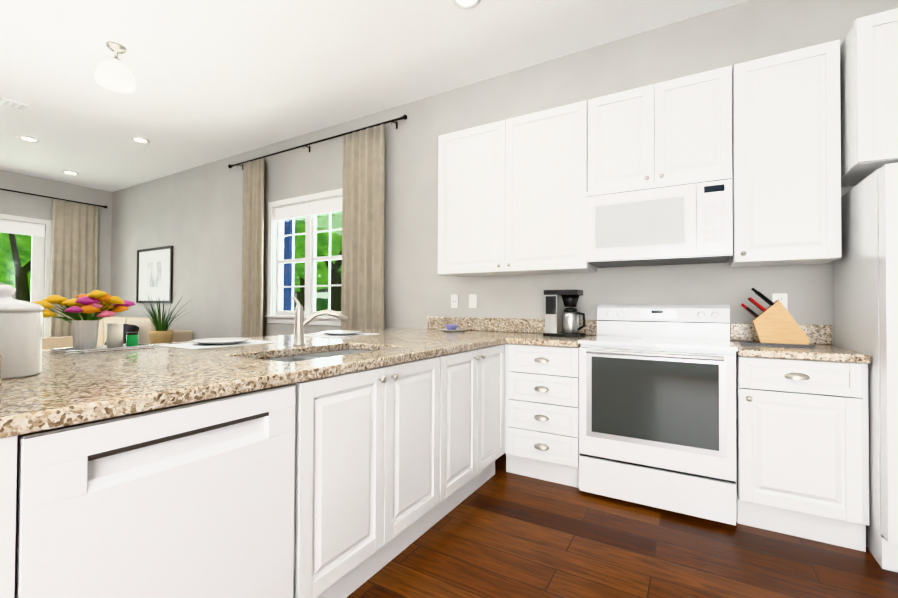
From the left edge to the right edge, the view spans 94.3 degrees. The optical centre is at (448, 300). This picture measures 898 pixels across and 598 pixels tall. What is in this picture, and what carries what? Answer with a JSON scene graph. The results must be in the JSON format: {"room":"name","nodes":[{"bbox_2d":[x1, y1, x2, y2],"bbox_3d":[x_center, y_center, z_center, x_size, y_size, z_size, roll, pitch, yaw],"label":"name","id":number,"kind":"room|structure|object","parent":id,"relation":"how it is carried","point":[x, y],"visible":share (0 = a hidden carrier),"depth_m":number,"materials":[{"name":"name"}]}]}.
{"room":"kitchen","nodes":[
{"label":"kitchen","id":0,"kind":"room"},
{"bbox_2d":[0,170,111,336],"bbox_3d":[-7.800,-0.406,4.537,0.150,3.160,6.750,0,-1,31],"label":"wall","id":1,"kind":"structure","parent":0,"point":[24,205],"depth_m":6.72,"materials":[{"name":"paint"}]},
{"bbox_2d":[0,214,51,336],"bbox_3d":[-6.975,-0.056,5.862,0.118,2.505,2.030,0,-1,31],"label":"window","id":2,"kind":"structure","parent":1,"relation":"in","point":[36,232],"depth_m":6.59,"materials":[{"name":"white"}]},
{"bbox_2d":[0,188,106,207],"bbox_3d":[-6.885,-1.651,5.835,0.111,0.074,3.428,0,-1,31],"label":"curtain rod","id":3,"kind":"object","parent":1,"relation":"attached to","point":[52,197],"visible":0.96,"depth_m":6.66,"materials":[{"name":"black metal"}]},
{"bbox_2d":[49,199,97,336],"bbox_3d":[-6.217,-0.218,6.908,0.079,2.825,0.618,0,-1,31],"label":"curtain","id":4,"kind":"object","parent":3,"relation":"hanging from","point":[74,242],"visible":0.46,"depth_m":6.87,"materials":[{"name":"fabric"}]},
{"bbox_2d":[0,0,747,191],"bbox_3d":[-3.107,-2.045,1.871,10.950,0.100,6.900,0,-1,31],"label":"ceiling","id":5,"kind":"structure","parent":0,"point":[215,80],"depth_m":3.43,"materials":[{"name":"paint"}]},
{"bbox_2d":[0,96,29,109],"bbox_3d":[-4.407,-1.967,4.081,0.200,0.012,0.380,0,-1,31],"label":"ceiling vent","id":6,"kind":"object","parent":5,"relation":"in","point":[12,103],"visible":0.96,"depth_m":4.16,"materials":[{"name":"white"}]},
{"bbox_2d":[17,136,39,141],"bbox_3d":[-5.100,-1.960,5.050,0.190,0.008,0.190,0,-1,31],"label":"recessed light","id":7,"kind":"object","parent":5,"relation":"in","point":[28,139],"visible":0.98,"depth_m":5.05,"materials":[{"name":"white"}]},
{"bbox_2d":[62,171,78,174],"bbox_3d":[-5.765,-1.946,6.339,0.190,0.008,0.190,0,-1,31],"label":"recessed light","id":8,"kind":"object","parent":5,"relation":"in","point":[70,172],"visible":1,"depth_m":6.32,"materials":[{"name":"white"}]},
{"bbox_2d":[95,41,135,92],"bbox_3d":[-2.585,-1.823,3.232,0.252,0.300,0.252,0,-1,31],"label":"ceiling light","id":9,"kind":"object","parent":5,"relation":"hanging from","point":[114,73],"visible":1,"depth_m":3.20,"materials":[{"name":"white glass"}]},
{"bbox_2d":[131,137,149,143],"bbox_3d":[-3.753,-1.952,5.065,0.190,0.008,0.190,0,-1,31],"label":"recessed light","id":10,"kind":"object","parent":5,"relation":"in","point":[140,140],"visible":1,"depth_m":5.07,"materials":[{"name":"white"}]},
{"bbox_2d":[452,0,480,9],"bbox_3d":[0.113,-1.961,2.704,0.190,0.008,0.190,0,-1,31],"label":"recessed light","id":11,"kind":"object","parent":5,"relation":"in","point":[465,4],"visible":1,"depth_m":2.75,"materials":[{"name":"white"}]},
{"bbox_2d":[110,0,897,344],"bbox_3d":[-1.396,-0.367,4.752,10.950,3.160,0.150,0,-1,31],"label":"wall","id":12,"kind":"structure","parent":0,"point":[194,216],"depth_m":3.85,"materials":[{"name":"paint"}]},
{"bbox_2d":[136,246,172,302],"bbox_3d":[-4.668,-0.401,6.586,1.090,0.870,0.028,0,-1,31],"label":"picture frame","id":13,"kind":"object","parent":12,"relation":"attached to","point":[154,276],"visible":0.98,"depth_m":6.57,"materials":[{"name":"black"}]},
{"bbox_2d":[265,188,342,325],"bbox_3d":[-1.629,-0.473,4.869,1.376,1.493,0.190,0,-1,31],"label":"living room window","id":14,"kind":"structure","parent":12,"relation":"in","point":[309,210],"depth_m":4.89,"materials":[{"name":"white"}]},
{"bbox_2d":[228,114,406,169],"bbox_3d":[-1.634,-1.755,4.767,2.898,0.074,0.111,0,-1,31],"label":"curtain rod","id":15,"kind":"object","parent":12,"relation":"attached to","point":[404,116],"visible":1,"depth_m":4.56,"materials":[{"name":"black metal"}]},
{"bbox_2d":[241,158,263,337],"bbox_3d":[-2.458,-0.279,5.191,0.445,2.945,0.079,0,-1,31],"label":"curtain","id":16,"kind":"object","parent":15,"relation":"hanging from","point":[252,253],"visible":0.79,"depth_m":5.18,"materials":[{"name":"fabric"}]},
{"bbox_2d":[341,124,384,330],"bbox_3d":[-0.894,-0.283,4.264,0.597,2.945,0.079,0,-1,31],"label":"curtain","id":17,"kind":"object","parent":15,"relation":"hanging from","point":[362,281],"visible":0.65,"depth_m":4.27,"materials":[{"name":"fabric"}]},
{"bbox_2d":[451,295,457,307],"bbox_3d":[0.051,0.004,3.794,0.074,0.120,0.012,0,-1,31],"label":"outlet","id":18,"kind":"object","parent":12,"relation":"attached to","point":[454,301],"visible":1,"depth_m":3.79,"materials":[{"name":"white plastic"}]},
{"bbox_2d":[469,294,476,307],"bbox_3d":[0.212,0.004,3.699,0.074,0.120,0.010,0,-1,31],"label":"switch plate","id":19,"kind":"object","parent":12,"relation":"attached to","point":[472,300],"visible":1,"depth_m":3.69,"materials":[{"name":"white plastic"}]},
{"bbox_2d":[438,98,597,276],"bbox_3d":[0.545,-0.805,3.317,1.282,1.170,0.346,0,-1,31],"label":"upper cabinet","id":20,"kind":"object","parent":12,"relation":"attached to","point":[512,192],"depth_m":3.13,"materials":[{"name":"white wood"}]},
{"bbox_2d":[598,65,733,190],"bbox_3d":[1.402,-1.064,2.813,0.829,0.655,0.346,0,-1,31],"label":"upper cabinet","id":21,"kind":"object","parent":12,"relation":"attached to","point":[681,128],"depth_m":2.63,"materials":[{"name":"white wood"}]},
{"bbox_2d":[586,173,732,267],"bbox_3d":[1.378,-0.491,2.771,0.820,0.478,0.426,0,-1,31],"label":"over-the-range microwave","id":22,"kind":"object","parent":21,"relation":"attached to","point":[683,221],"visible":1,"depth_m":2.57,"materials":[{"name":"white"}]},
{"bbox_2d":[772,293,786,309],"bbox_3d":[2.066,0.015,2.600,0.074,0.120,0.011,0,-1,31],"label":"electrical outlet","id":23,"kind":"object","parent":12,"relation":"attached to","point":[782,298],"visible":0.5,"depth_m":2.59,"materials":[{"name":"white plastic"}]},
{"bbox_2d":[730,39,845,266],"bbox_3d":[1.937,-0.808,2.492,0.538,1.170,0.346,0,-1,31],"label":"upper cabinet","id":24,"kind":"object","parent":12,"relation":"attached to","point":[793,142],"depth_m":2.32,"materials":[{"name":"white wood"}]},
{"bbox_2d":[842,8,897,186],"bbox_3d":[2.537,-1.035,2.041,0.918,0.720,0.516,0,-1,31],"label":"upper cabinet","id":25,"kind":"object","parent":12,"relation":"attached to","point":[870,46],"depth_m":2.03,"materials":[{"name":"white wood"}]},
{"bbox_2d":[347,453,897,597],"bbox_3d":[-3.126,1.215,1.827,10.950,0.100,6.900,0,-1,31],"label":"floor","id":26,"kind":"structure","parent":0,"point":[501,533],"depth_m":1.93,"materials":[{"name":"brown wood"}]},
{"bbox_2d":[42,316,192,350],"bbox_3d":[-5.256,0.719,5.737,2.640,0.970,1.940,0,-1,31],"label":"sofa","id":27,"kind":"object","parent":26,"relation":"on","point":[141,323],"visible":0.1,"depth_m":6.07,"materials":[{"name":"beige fabric"}]},
{"bbox_2d":[104,324,138,344],"bbox_3d":[-4.441,0.508,5.641,0.454,0.402,0.229,0,-1,23],"label":"pillow","id":28,"kind":"object","parent":27,"relation":"on","point":[129,328],"visible":0.15,"depth_m":5.58,"materials":[{"name":"black fabric"}]},
{"bbox_2d":[14,384,295,597],"bbox_3d":[-0.921,0.719,1.229,0.596,0.901,0.640,0,-1,31],"label":"dishwasher","id":29,"kind":"object","parent":26,"relation":"on","point":[192,500],"visible":0.92,"depth_m":1.02,"materials":[{"name":"white metal"}]},
{"bbox_2d":[420,344,504,479],"bbox_3d":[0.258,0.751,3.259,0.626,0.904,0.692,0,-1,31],"label":"base cabinet","id":30,"kind":"object","parent":26,"relation":"on","point":[462,393],"depth_m":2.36,"materials":[{"name":"white wood"}]},
{"bbox_2d":[0,317,507,438],"bbox_3d":[-0.674,0.204,2.448,1.440,0.155,3.055,0,-1,31],"label":"countertop","id":31,"kind":"structure","parent":30,"relation":"on","point":[61,390],"depth_m":1.39,"materials":[{"name":"stone"}]},
{"bbox_2d":[0,285,44,379],"bbox_3d":[-1.308,0.087,1.220,0.176,0.268,0.176,0,-1,31],"label":"canister","id":32,"kind":"object","parent":31,"relation":"on","point":[21,324],"visible":1,"depth_m":1.20,"materials":[{"name":"white ceramic"}]},
{"bbox_2d":[50,343,154,353],"bbox_3d":[-1.612,0.222,1.952,0.170,0.014,0.340,0,-1,31],"label":"tray","id":33,"kind":"object","parent":31,"relation":"on","point":[70,350],"visible":0.81,"depth_m":1.88,"materials":[{"name":"white mirror"}]},
{"bbox_2d":[32,290,135,349],"bbox_3d":[-1.639,0.086,1.882,0.218,0.270,0.366,0,-1,31],"label":"vase","id":34,"kind":"object","parent":33,"relation":"on","point":[97,303],"visible":0.98,"depth_m":1.85,"materials":[{"name":"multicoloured plant"}]},
{"bbox_2d":[106,323,122,347],"bbox_3d":[-1.590,0.161,1.981,0.062,0.123,0.062,0,-1,31],"label":"candle","id":35,"kind":"object","parent":33,"relation":"on","point":[114,337],"visible":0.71,"depth_m":1.96,"materials":[{"name":"white wax"}]},
{"bbox_2d":[126,332,138,346],"bbox_3d":[-1.550,0.189,2.038,0.048,0.070,0.048,0,-1,31],"label":"jar","id":36,"kind":"object","parent":33,"relation":"on","point":[132,338],"visible":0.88,"depth_m":2.02,"materials":[{"name":"green glass"}]},
{"bbox_2d":[158,340,277,349],"bbox_3d":[-1.236,0.234,2.264,0.330,0.003,0.470,0,-1,31],"label":"placemat","id":37,"kind":"object","parent":31,"relation":"on","point":[193,346],"visible":0.57,"depth_m":2.15,"materials":[{"name":"white fabric"}]},
{"bbox_2d":[191,338,250,344],"bbox_3d":[-1.236,0.221,2.264,0.290,0.021,0.290,0,-1,31],"label":"plate","id":38,"kind":"object","parent":37,"relation":"on","point":[216,341],"visible":1,"depth_m":2.27,"materials":[{"name":"white ceramic"}]},
{"bbox_2d":[265,349,369,361],"bbox_3d":[-0.590,0.378,1.989,0.428,0.202,0.758,0,-1,31],"label":"double-bowl sink","id":39,"kind":"object","parent":31,"relation":"in","point":[313,356],"visible":0.04,"depth_m":2.21,"materials":[{"name":"silver metal"}]},
{"bbox_2d":[291,295,347,345],"bbox_3d":[-0.699,0.105,2.259,0.230,0.267,0.210,0,-1,31],"label":"faucet","id":40,"kind":"object","parent":31,"relation":"on","point":[301,323],"visible":1,"depth_m":2.23,"materials":[{"name":"silver metal"}]},
{"bbox_2d":[304,333,375,337],"bbox_3d":[-0.785,0.247,3.025,0.330,0.003,0.470,0,-1,31],"label":"placemat","id":41,"kind":"object","parent":31,"relation":"on","point":[332,336],"visible":0.57,"depth_m":2.92,"materials":[{"name":"white"}]},
{"bbox_2d":[321,330,360,334],"bbox_3d":[-0.785,0.234,3.025,0.290,0.021,0.290,0,-1,31],"label":"plate","id":42,"kind":"object","parent":41,"relation":"on","point":[343,332],"visible":1,"depth_m":3.05,"materials":[{"name":"white ceramic"}]},
{"bbox_2d":[438,329,466,331],"bbox_3d":[0.030,0.251,3.536,0.242,0.018,0.242,0,-1,31],"label":"plate","id":43,"kind":"object","parent":31,"relation":"on","point":[456,330],"visible":0.94,"depth_m":3.47,"materials":[{"name":"white ceramic"}]},
{"bbox_2d":[445,324,457,329],"bbox_3d":[0.021,0.227,3.542,0.111,0.046,0.111,0,-1,31],"label":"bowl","id":44,"kind":"object","parent":43,"relation":"on","point":[451,327],"visible":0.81,"depth_m":3.51,"materials":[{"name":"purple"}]},
{"bbox_2d":[578,304,737,525],"bbox_3d":[1.302,0.611,2.626,0.815,1.180,0.718,0,-1,31],"label":"electric range","id":45,"kind":"object","parent":26,"relation":"on","point":[657,405],"visible":1,"depth_m":2.38,"materials":[{"name":"white metal"}]},
{"bbox_2d":[504,344,868,551],"bbox_3d":[1.312,0.749,2.655,1.843,0.905,0.658,0,-1,31],"label":"base cabinets","id":46,"kind":"object","parent":26,"relation":"on","point":[802,445],"depth_m":2.12,"materials":[{"name":"white wood"}]},
{"bbox_2d":[508,318,596,347],"bbox_3d":[0.763,0.220,2.991,0.477,0.155,0.655,0,-1,31],"label":"countertop","id":47,"kind":"structure","parent":46,"relation":"on","point":[520,331],"depth_m":3.15,"materials":[{"name":"stone"}]},
{"bbox_2d":[543,290,585,337],"bbox_3d":[0.858,0.090,3.037,0.286,0.335,0.200,0,-1,31],"label":"coffee maker","id":48,"kind":"object","parent":47,"relation":"on","point":[559,322],"visible":1,"depth_m":2.99,"materials":[{"name":"silver metal"}]},
{"bbox_2d":[730,323,870,363],"bbox_3d":[1.892,0.218,2.323,0.505,0.155,0.652,0,-1,31],"label":"countertop","id":49,"kind":"structure","parent":46,"relation":"on","point":[820,336],"depth_m":2.17,"materials":[{"name":"stone"}]},
{"bbox_2d":[739,288,814,347],"bbox_3d":[1.885,0.088,2.411,0.320,0.334,0.200,0,-1,31],"label":"knife block","id":50,"kind":"object","parent":49,"relation":"on","point":[774,324],"visible":1,"depth_m":2.36,"materials":[{"name":"brown wood"}]},
{"bbox_2d":[834,163,897,571],"bbox_3d":[2.443,0.304,1.866,0.895,1.786,0.843,0,-1,31],"label":"refrigerator","id":51,"kind":"object","parent":26,"relation":"on","point":[866,293],"visible":0.81,"depth_m":1.88,"materials":[{"name":"white metal"}]},
{"bbox_3d":[-3.637,0.917,5.251,0.480,0.580,0.480,0,-1,31],"label":"side table","id":52,"kind":"object","parent":26,"relation":"on","visible":0},
{"bbox_2d":[139,291,190,343],"bbox_3d":[-3.640,0.234,5.333,0.804,0.788,0.838,0,-1,31],"label":"potted plant","id":53,"kind":"object","parent":52,"relation":"on","point":[161,333],"visible":0.85,"depth_m":5.19,"materials":[{"name":"green plant"}]},
{"label":"outside","id":54,"kind":"structure","parent":0,"visible":0},
{"bbox_2d":[0,211,341,310],"bbox_3d":[-23.105,-3.140,46.639,135.000,10.738,170.000,0,-1,31],"label":"garden","id":55,"kind":"object","parent":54,"point":[10,263],"depth_m":13.19,"materials":[{"name":"green plant"}]},
{"bbox_2d":[295,277,341,298],"bbox_3d":[-25.256,-1.730,54.284,37.500,7.148,60.000,0,-1,31],"label":"house","id":56,"kind":"structure","parent":55,"relation":"on","point":[323,293],"depth_m":78.16,"materials":[{"name":"white"}]},
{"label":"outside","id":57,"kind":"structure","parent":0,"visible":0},
{"bbox_2d":[283,218,295,310],"bbox_3d":[-2.243,-0.469,5.692,0.295,1.700,0.100,0,-1,31],"label":"shutter","id":58,"kind":"object","parent":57,"point":[288,245],"depth_m":5.60,"materials":[{"name":"blue wood"}]}
]}

